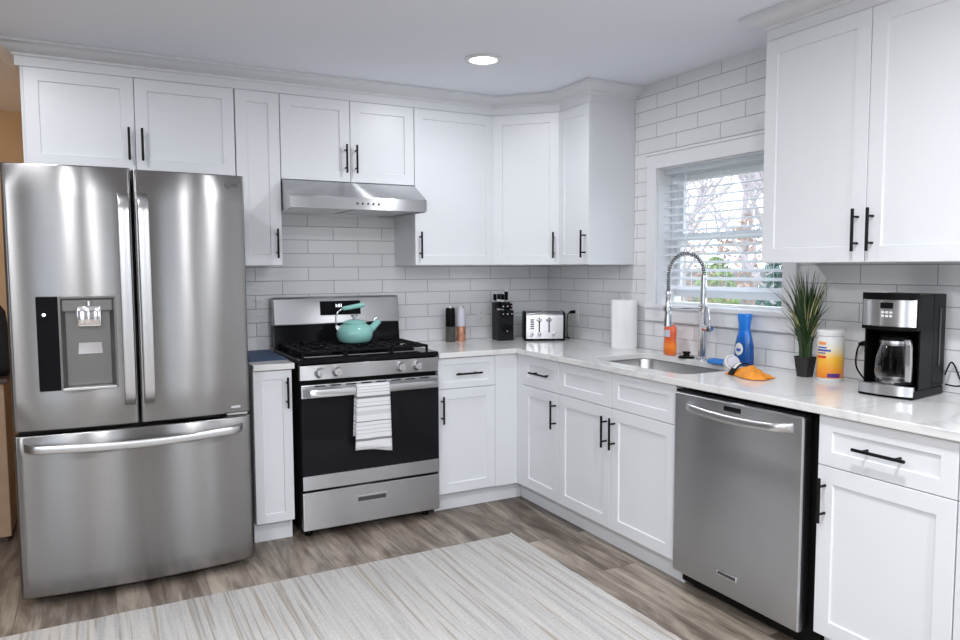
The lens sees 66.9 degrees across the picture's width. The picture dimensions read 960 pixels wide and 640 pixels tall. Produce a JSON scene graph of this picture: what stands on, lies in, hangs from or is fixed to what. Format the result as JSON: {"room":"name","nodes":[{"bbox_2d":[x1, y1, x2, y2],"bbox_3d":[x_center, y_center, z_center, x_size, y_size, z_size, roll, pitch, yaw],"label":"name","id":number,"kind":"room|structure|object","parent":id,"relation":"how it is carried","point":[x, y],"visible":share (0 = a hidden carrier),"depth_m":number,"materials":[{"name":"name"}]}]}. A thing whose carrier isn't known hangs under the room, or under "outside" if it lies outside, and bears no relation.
{"room":"kitchen","nodes":[
{"label":"kitchen","id":0,"kind":"room"},
{"bbox_2d":[0,110,23,433],"bbox_3d":[-4.250,-0.106,4.225,3.150,2.410,0.120,-2,5,-28],"label":"wall","id":1,"kind":"structure","parent":0,"point":[11,136],"depth_m":4.73,"materials":[{"name":"beige paint"}]},
{"bbox_2d":[0,0,786,111],"bbox_3d":[-0.851,-1.176,1.109,6.310,0.150,8.670,-2,5,-28],"label":"ceiling","id":2,"kind":"structure","parent":0,"point":[542,45],"depth_m":3.19,"materials":[{"name":"paint"}]},
{"bbox_2d":[464,53,501,65],"bbox_3d":[0.016,-1.279,3.575,0.188,0.010,0.188,-2,5,-28],"label":"recessed light","id":3,"kind":"object","parent":2,"relation":"in","point":[483,59],"visible":1,"depth_m":3.57,"materials":[{"name":"white paint"}]},
{"bbox_2d":[246,215,547,351],"bbox_3d":[-0.845,-0.138,4.463,3.235,2.410,0.140,-2,5,-28],"label":"wall","id":4,"kind":"structure","parent":0,"point":[322,255],"depth_m":4.48,"materials":[{"name":"tile"}]},
{"bbox_2d":[19,66,235,177],"bbox_3d":[-1.736,-0.955,3.638,0.930,0.447,0.368,-2,5,-28],"label":"upper cabinet","id":5,"kind":"object","parent":4,"relation":"attached to","point":[69,117],"visible":0.88,"depth_m":3.49,"materials":[{"name":"white paint"}]},
{"bbox_2d":[233,89,282,265],"bbox_3d":[-1.223,-0.747,3.927,0.225,0.907,0.368,-2,5,-28],"label":"upper cabinet","id":6,"kind":"object","parent":4,"relation":"attached to","point":[256,113],"visible":0.82,"depth_m":3.81,"materials":[{"name":"white paint"}]},
{"bbox_2d":[0,35,645,115],"bbox_3d":[-0.714,-1.253,3.895,3.303,0.102,0.639,-1,4,-16],"label":"trim","id":7,"kind":"structure","parent":4,"relation":"attached to","point":[15,52],"depth_m":3.83,"materials":[{"name":"white paint"}]},
{"bbox_2d":[279,93,413,185],"bbox_3d":[-0.786,-0.995,4.143,0.764,0.447,0.368,-2,5,-28],"label":"upper cabinet","id":8,"kind":"object","parent":4,"relation":"attached to","point":[322,139],"visible":0.89,"depth_m":4.00,"materials":[{"name":"white paint"}]},
{"bbox_2d":[281,179,426,217],"bbox_3d":[-0.751,-0.684,4.103,0.760,0.164,0.509,-2,5,-28],"label":"range hood","id":9,"kind":"object","parent":8,"relation":"attached to","point":[298,197],"visible":0.94,"depth_m":3.93,"materials":[{"name":"silver metal"}]},
{"bbox_2d":[394,108,492,265],"bbox_3d":[-0.214,-0.790,4.463,0.527,0.907,0.368,-2,5,-28],"label":"upper cabinet","id":10,"kind":"object","parent":4,"relation":"attached to","point":[453,151],"visible":0.94,"depth_m":4.34,"materials":[{"name":"white paint"}]},
{"bbox_2d":[476,307,484,324],"bbox_3d":[0.005,-0.028,4.840,0.072,0.114,0.008,-2,5,-28],"label":"wall outlet","id":11,"kind":"object","parent":4,"relation":"attached to","point":[480,311],"visible":1,"depth_m":4.84,"materials":[{"name":"white plastic"}]},
{"bbox_2d":[493,112,558,264],"bbox_3d":[0.346,-0.804,4.614,0.616,0.907,0.627,-2,5,-28],"label":"upper cabinet","id":12,"kind":"object","parent":4,"relation":"attached to","point":[525,146],"visible":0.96,"depth_m":4.40,"materials":[{"name":"white paint"}]},
{"bbox_2d":[0,496,795,639],"bbox_3d":[-0.840,1.362,1.294,6.310,0.120,8.670,-2,5,-28],"label":"floor","id":13,"kind":"structure","parent":0,"point":[688,612],"depth_m":3.35,"materials":[{"name":"wood"}]},
{"bbox_2d":[0,374,16,541],"bbox_3d":[-3.091,0.725,3.551,1.400,0.839,0.480,-2,5,-28],"label":"sideboard","id":14,"kind":"object","parent":13,"relation":"on","point":[8,500],"visible":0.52,"depth_m":3.69,"materials":[{"name":"beige wood"}]},
{"bbox_2d":[0,305,9,375],"bbox_3d":[-2.540,0.079,3.720,0.286,0.420,0.182,-2,5,-28],"label":"bag","id":15,"kind":"object","parent":14,"relation":"on","point":[4,344],"visible":0.68,"depth_m":3.72,"materials":[{"name":"black fabric"}]},
{"bbox_2d":[0,162,252,599],"bbox_3d":[-1.633,0.244,3.430,0.920,1.805,0.925,-2,5,-28],"label":"refrigerator","id":16,"kind":"object","parent":13,"relation":"on","point":[126,302],"visible":1,"depth_m":3.05,"materials":[{"name":"grey metal"}]},
{"bbox_2d":[61,299,111,311],"bbox_3d":[-1.625,-0.062,3.009,0.185,0.048,0.068,-2,5,-28],"label":"control panel","id":17,"kind":"object","parent":16,"relation":"attached to","point":[67,305],"depth_m":2.97,"materials":[{"name":"grey"}]},
{"bbox_2d":[247,368,294,542],"bbox_3d":[-1.165,0.670,3.891,0.191,0.883,0.663,-2,5,-28],"label":"base cabinet","id":18,"kind":"object","parent":13,"relation":"on","point":[270,391],"visible":0.84,"depth_m":3.64,"materials":[{"name":"white paint"}]},
{"bbox_2d":[248,359,294,370],"bbox_3d":[-1.167,0.213,3.869,0.202,0.030,0.645,-2,5,-28],"label":"countertop","id":19,"kind":"structure","parent":18,"relation":"on","point":[275,364],"depth_m":3.60,"materials":[{"name":"stone"}]},
{"bbox_2d":[248,350,286,361],"bbox_3d":[-1.185,0.190,3.906,0.188,0.010,0.440,-2,5,-28],"label":"drying mat","id":20,"kind":"object","parent":19,"relation":"on","point":[253,355],"visible":0.76,"depth_m":3.81,"materials":[{"name":"blue fabric"}]},
{"bbox_2d":[0,532,681,639],"bbox_3d":[-0.555,1.210,2.462,2.526,0.010,1.682,-2,5,-28],"label":"area rug","id":21,"kind":"object","parent":13,"relation":"on","point":[503,587],"visible":1,"depth_m":2.95,"materials":[{"name":"beige fabric"}]},
{"bbox_2d":[270,295,439,535],"bbox_3d":[-0.701,0.487,4.084,0.763,1.219,0.716,-2,5,-28],"label":"gas range","id":22,"kind":"object","parent":13,"relation":"on","point":[336,484],"visible":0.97,"depth_m":3.87,"materials":[{"name":"silver metal"}]},
{"bbox_2d":[273,343,437,364],"bbox_3d":[-0.707,0.179,4.072,0.763,0.025,0.617,-2,5,-28],"label":"cooktop","id":23,"kind":"object","parent":22,"relation":"in","point":[414,353],"depth_m":3.86,"materials":[{"name":"black metal"}]},
{"bbox_2d":[335,303,380,343],"bbox_3d":[-0.698,0.015,4.122,0.235,0.224,0.206,0,4,8],"label":"kettle","id":24,"kind":"object","parent":22,"relation":"on","point":[352,331],"visible":1,"depth_m":4.07,"materials":[{"name":"green ceramic"}]},
{"bbox_2d":[287,359,434,530],"bbox_3d":[-0.720,0.621,4.132,0.757,0.865,0.595,-2,5,-28],"label":"oven","id":25,"kind":"object","parent":22,"relation":"in","point":[298,491],"depth_m":3.76,"materials":[{"name":"silver metal"}]},
{"bbox_2d":[353,382,391,450],"bbox_3d":[-0.559,0.505,3.765,0.196,0.357,0.057,-2,5,-28],"label":"dish towel","id":26,"kind":"object","parent":22,"relation":"hanging from","point":[372,429],"visible":1,"depth_m":3.75,"materials":[{"name":"fabric"}]},
{"bbox_2d":[433,353,520,510],"bbox_3d":[-0.116,0.625,4.448,0.574,0.883,0.663,-2,5,-28],"label":"base cabinet","id":27,"kind":"object","parent":13,"relation":"on","point":[478,394],"visible":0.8,"depth_m":4.18,"materials":[{"name":"white paint"}]},
{"bbox_2d":[419,336,959,441],"bbox_3d":[0.855,0.254,3.188,1.138,0.030,3.749,-2,5,-28],"label":"countertop","id":28,"kind":"structure","parent":27,"relation":"on","point":[938,416],"depth_m":2.91,"materials":[{"name":"stone"}]},
{"bbox_2d":[445,306,454,341],"bbox_3d":[-0.189,0.026,4.626,0.063,0.225,0.063,-2,5,-28],"label":"mill","id":29,"kind":"object","parent":28,"relation":"on","point":[450,310],"visible":1,"depth_m":4.60,"materials":[{"name":"black plastic"}]},
{"bbox_2d":[445,327,454,341],"bbox_3d":[-0.189,0.090,4.631,0.062,0.096,0.062,-2,5,-28],"label":"jar","id":30,"kind":"object","parent":29,"relation":"on","point":[450,331],"depth_m":4.60,"materials":[{"name":"clear glass"}]},
{"bbox_2d":[456,306,465,340],"bbox_3d":[-0.123,0.022,4.666,0.063,0.225,0.063,-2,5,-28],"label":"mill","id":31,"kind":"object","parent":28,"relation":"on","point":[460,310],"visible":1,"depth_m":4.64,"materials":[{"name":"orange metal"}]},
{"bbox_2d":[456,326,465,340],"bbox_3d":[-0.123,0.087,4.671,0.062,0.096,0.062,-2,5,-28],"label":"jar","id":32,"kind":"object","parent":31,"relation":"on","point":[460,330],"depth_m":4.65,"materials":[{"name":"orange metal"}]},
{"bbox_2d":[492,289,513,340],"bbox_3d":[0.152,-0.033,4.717,0.108,0.326,0.132,-2,5,-22],"label":"knife block","id":33,"kind":"object","parent":28,"relation":"on","point":[502,316],"visible":1,"depth_m":4.69,"materials":[{"name":"black plastic"}]},
{"bbox_2d":[522,310,565,340],"bbox_3d":[0.413,0.035,4.734,0.268,0.186,0.200,0,4,-1],"label":"toaster","id":34,"kind":"object","parent":28,"relation":"on","point":[536,325],"visible":1,"depth_m":4.66,"materials":[{"name":"silver metal"}]},
{"bbox_2d":[565,310,574,338],"bbox_3d":[0.546,0.024,4.871,0.070,0.189,0.230,-2,5,-28],"label":"power cord","id":35,"kind":"object","parent":28,"relation":"on","point":[571,311],"visible":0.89,"depth_m":4.76,"materials":[{"name":"black plastic"}]},
{"bbox_2d":[610,298,637,349],"bbox_3d":[0.833,0.019,4.217,0.161,0.290,0.156,-2,5,-28],"label":"paper towel roll","id":36,"kind":"object","parent":28,"relation":"on","point":[623,311],"visible":1,"depth_m":4.16,"materials":[{"name":"white paper"}]},
{"bbox_2d":[609,359,722,373],"bbox_3d":[0.904,0.333,3.596,0.455,0.183,0.760,-2,5,-28],"label":"sink","id":37,"kind":"object","parent":28,"relation":"in","point":[672,367],"visible":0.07,"depth_m":3.86,"materials":[{"name":"silver metal"}]},
{"bbox_2d":[663,321,676,354],"bbox_3d":[1.019,0.096,3.898,0.054,0.182,0.086,-2,5,-28],"label":"soap bottle","id":38,"kind":"object","parent":28,"relation":"on","point":[670,333],"visible":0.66,"depth_m":3.87,"materials":[{"name":"orange plastic"}]},
{"bbox_2d":[678,351,694,358],"bbox_3d":[1.070,0.179,3.768,0.086,0.034,0.086,-2,5,-28],"label":"stopper","id":39,"kind":"object","parent":28,"relation":"on","point":[685,355],"visible":1,"depth_m":3.75,"materials":[{"name":"black plastic"}]},
{"bbox_2d":[663,251,712,359],"bbox_3d":[1.046,-0.073,3.673,0.243,0.552,0.121,0,4,8],"label":"faucet","id":40,"kind":"object","parent":28,"relation":"on","point":[704,311],"visible":0.99,"depth_m":3.67,"materials":[{"name":"silver metal"}]},
{"bbox_2d":[707,358,723,364],"bbox_3d":[1.163,0.202,3.531,0.064,0.022,0.100,-4,5,-40],"label":"sponge","id":41,"kind":"object","parent":28,"relation":"on","point":[718,361],"visible":0.56,"depth_m":3.52,"materials":[{"name":"blue plastic"}]},
{"bbox_2d":[723,355,739,370],"bbox_3d":[1.121,0.192,3.244,0.070,0.072,0.057,-1,4,-7],"label":"scrub brush","id":42,"kind":"object","parent":28,"relation":"on","point":[729,361],"visible":0.86,"depth_m":3.23,"materials":[{"name":"white plastic"}]},
{"bbox_2d":[734,313,753,365],"bbox_3d":[1.260,0.093,3.466,0.069,0.248,0.104,-2,5,-28],"label":"detergent bottle","id":43,"kind":"object","parent":28,"relation":"on","point":[744,346],"visible":0.9,"depth_m":3.44,"materials":[{"name":"blue plastic"}]},
{"bbox_2d":[724,362,774,379],"bbox_3d":[1.162,0.216,3.106,0.138,0.052,0.209,-1,4,-14],"label":"cleaning cloth","id":44,"kind":"object","parent":28,"relation":"on","point":[750,372],"visible":1,"depth_m":3.09,"materials":[{"name":"orange fabric"}]},
{"bbox_2d":[767,270,829,376],"bbox_3d":[1.323,0.009,3.088,0.377,0.470,0.300,0,4,8],"label":"potted grass","id":45,"kind":"object","parent":28,"relation":"on","point":[806,317],"depth_m":3.08,"materials":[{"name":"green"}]},
{"bbox_2d":[816,329,844,381],"bbox_3d":[1.447,0.143,3.002,0.104,0.213,0.104,-2,5,-28],"label":"wipes canister","id":46,"kind":"object","parent":28,"relation":"on","point":[830,342],"visible":1,"depth_m":2.96,"materials":[{"name":"white plastic"}]},
{"bbox_2d":[855,341,864,377],"bbox_3d":[1.579,0.172,2.923,0.060,0.166,0.157,-1,4,-15],"label":"power cord","id":47,"kind":"object","parent":28,"relation":"on","point":[862,343],"visible":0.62,"depth_m":2.97,"materials":[{"name":"black plastic"}]},
{"bbox_2d":[858,292,946,400],"bbox_3d":[1.549,0.086,2.673,0.264,0.376,0.195,-3,5,-36],"label":"coffee maker","id":48,"kind":"object","parent":28,"relation":"on","point":[905,332],"visible":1,"depth_m":2.62,"materials":[{"name":"black plastic"}]},
{"bbox_2d":[944,362,959,386],"bbox_3d":[1.740,0.199,2.664,0.021,0.091,0.066,-4,5,-39],"label":"power cord","id":49,"kind":"object","parent":28,"relation":"on","point":[955,367],"visible":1,"depth_m":2.67,"materials":[{"name":"black plastic"}]},
{"bbox_2d":[517,354,567,520],"bbox_3d":[0.564,0.635,4.270,0.663,0.883,0.492,-2,5,-28],"label":"base cabinet","id":50,"kind":"object","parent":13,"relation":"on","point":[537,378],"visible":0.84,"depth_m":4.11,"materials":[{"name":"white paint"}]},
{"bbox_2d":[559,362,686,582],"bbox_3d":[0.889,0.678,3.661,0.663,0.883,0.888,-2,5,-28],"label":"base cabinet","id":51,"kind":"object","parent":13,"relation":"on","point":[617,431],"visible":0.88,"depth_m":3.47,"materials":[{"name":"white paint"}]},
{"bbox_2d":[673,388,823,639],"bbox_3d":[1.235,0.735,2.949,0.668,0.871,0.670,-2,5,-28],"label":"dishwasher","id":52,"kind":"object","parent":13,"relation":"on","point":[746,471],"visible":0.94,"depth_m":2.75,"materials":[{"name":"silver metal"}]},
{"bbox_2d":[813,414,959,639],"bbox_3d":[1.531,0.764,2.460,0.663,0.883,0.460,-2,5,-28],"label":"base cabinet","id":53,"kind":"object","parent":13,"relation":"on","point":[887,500],"visible":0.96,"depth_m":2.31,"materials":[{"name":"white paint"}]},
{"bbox_2d":[953,485,959,639],"bbox_3d":[1.748,0.792,2.054,0.663,0.883,0.459,-2,5,-28],"label":"base cabinet","id":54,"kind":"object","parent":13,"relation":"on","point":[956,621],"visible":1,"depth_m":2.11,"materials":[{"name":"white paint"}]},
{"bbox_2d":[548,46,959,393],"bbox_3d":[2.191,0.027,2.040,0.160,2.410,7.000,-2,5,-28],"label":"wall","id":55,"kind":"structure","parent":0,"point":[725,98],"depth_m":3.67,"materials":[{"name":"tile"}]},
{"bbox_2d":[572,305,578,322],"bbox_3d":[0.628,-0.037,4.796,0.008,0.114,0.072,-2,5,-28],"label":"wall outlet","id":56,"kind":"object","parent":55,"relation":"attached to","point":[575,316],"visible":1,"depth_m":4.79,"materials":[{"name":"white plastic"}]},
{"bbox_2d":[559,102,634,264],"bbox_3d":[0.666,-0.780,4.278,0.368,0.907,0.302,-2,5,-28],"label":"upper cabinet","id":57,"kind":"object","parent":55,"relation":"attached to","point":[597,139],"visible":1,"depth_m":4.17,"materials":[{"name":"white paint"}]},
{"bbox_2d":[644,130,798,333],"bbox_3d":[1.253,-0.440,3.732,0.185,0.936,1.032,-2,5,-28],"label":"window","id":58,"kind":"structure","parent":55,"relation":"in","point":[722,315],"depth_m":3.89,"materials":[{"name":"white paint"}]},
{"bbox_2d":[663,153,781,292],"bbox_3d":[1.245,-0.481,3.721,0.066,0.662,0.832,-2,5,-28],"label":"window blind","id":59,"kind":"object","parent":58,"relation":"attached to","point":[758,157],"visible":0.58,"depth_m":3.73,"materials":[{"name":"white plastic"}]},
{"bbox_2d":[738,0,891,41],"bbox_3d":[1.713,-1.142,2.243,0.403,0.102,1.976,-2,5,-28],"label":"trim","id":60,"kind":"structure","parent":55,"relation":"attached to","point":[788,17],"depth_m":2.82,"materials":[{"name":"white paint"}]},
{"bbox_2d":[761,0,959,262],"bbox_3d":[1.521,-0.667,2.677,0.368,0.907,0.924,-2,5,-28],"label":"upper cabinet","id":61,"kind":"object","parent":55,"relation":"attached to","point":[862,136],"visible":1,"depth_m":2.61,"materials":[{"name":"white paint"}]},
{"bbox_2d":[858,332,864,359],"bbox_3d":[1.592,0.110,2.993,0.008,0.114,0.072,-2,5,-28],"label":"wall outlet","id":62,"kind":"object","parent":55,"relation":"attached to","point":[861,349],"visible":0.33,"depth_m":3.01,"materials":[{"name":"white plastic"}]},
{"bbox_2d":[794,355,816,376],"bbox_3d":[1.394,0.199,3.117,0.074,0.086,0.074,-2,5,-28],"label":"pot","id":63,"kind":"object","parent":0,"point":[804,364],"depth_m":3.09,"materials":[{"name":"black plastic"}]},
{"label":"outside","id":64,"kind":"structure","parent":0,"visible":0},
{"bbox_3d":[13.654,0.673,23.543,39.500,0.300,60.000,-2,5,-28],"label":"ground","id":65,"kind":"structure","parent":64,"visible":0},
{"bbox_2d":[681,211,716,301],"bbox_3d":[5.635,-1.368,21.742,3.034,4.172,3.078,-1,4,-4],"label":"shrub","id":66,"kind":"object","parent":65,"relation":"on","point":[696,251],"visible":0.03,"depth_m":21.22,"materials":[{"name":"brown plant"}]},
{"bbox_2d":[687,176,741,228],"bbox_3d":[4.674,-2.275,19.102,4.565,6.341,2.668,0,4,0],"label":"bare tree","id":67,"kind":"object","parent":65,"relation":"on","point":[701,207],"visible":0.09,"depth_m":18.35,"materials":[{"name":"grey plant"}]},
{"bbox_2d":[692,175,739,228],"bbox_3d":[7.540,-3.835,24.373,4.278,8.705,3.895,-2,4,-21],"label":"bare tree","id":68,"kind":"object","parent":65,"relation":"on","point":[702,216],"visible":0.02,"depth_m":24.94,"materials":[{"name":"grey plant"}]},
{"bbox_2d":[693,256,740,304],"bbox_3d":[4.464,0.022,13.794,1.074,2.521,1.045,-2,5,-28],"label":"shrub","id":69,"kind":"object","parent":65,"relation":"on","point":[715,265],"visible":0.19,"depth_m":13.68,"materials":[{"name":"green plant"}]},
{"bbox_2d":[682,178,754,301],"bbox_3d":[2.808,-1.189,10.507,1.806,5.433,4.070,0,4,10],"label":"bare tree","id":70,"kind":"object","parent":65,"relation":"on","point":[684,282],"visible":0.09,"depth_m":9.51,"materials":[{"name":"grey plant"}]},
{"bbox_2d":[681,268,777,305],"bbox_3d":[10.194,-0.888,27.264,17.344,2.300,0.140,2,5,26],"label":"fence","id":71,"kind":"object","parent":65,"relation":"on","point":[762,274],"visible":0.02,"depth_m":27.42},
{"bbox_2d":[687,171,773,304],"bbox_3d":[5.644,-2.495,16.780,2.832,7.106,3.964,-4,6,-43],"label":"bare tree","id":72,"kind":"object","parent":65,"relation":"on","point":[756,175],"visible":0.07,"depth_m":16.25,"materials":[{"name":"grey plant"}]},
{"bbox_2d":[707,212,781,305],"bbox_3d":[7.229,-0.989,19.186,2.634,3.785,2.656,-2,5,-28],"label":"shrub","id":73,"kind":"object","parent":65,"relation":"on","point":[745,221],"visible":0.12,"depth_m":19.18,"materials":[{"name":"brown plant"}]},
{"bbox_2d":[728,173,760,303],"bbox_3d":[9.348,-6.368,28.977,6.347,13.079,6.039,1,4,15],"label":"bare tree","id":74,"kind":"object","parent":65,"relation":"on","point":[741,178],"visible":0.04,"depth_m":28.64,"materials":[{"name":"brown plant"}]},
{"bbox_2d":[755,263,782,306],"bbox_3d":[5.544,-0.674,12.981,1.739,4.058,1.829,0,4,7],"label":"evergreen tree","id":75,"kind":"object","parent":65,"relation":"on","point":[773,265],"visible":0.04,"depth_m":13.01,"materials":[{"name":"green plant"}]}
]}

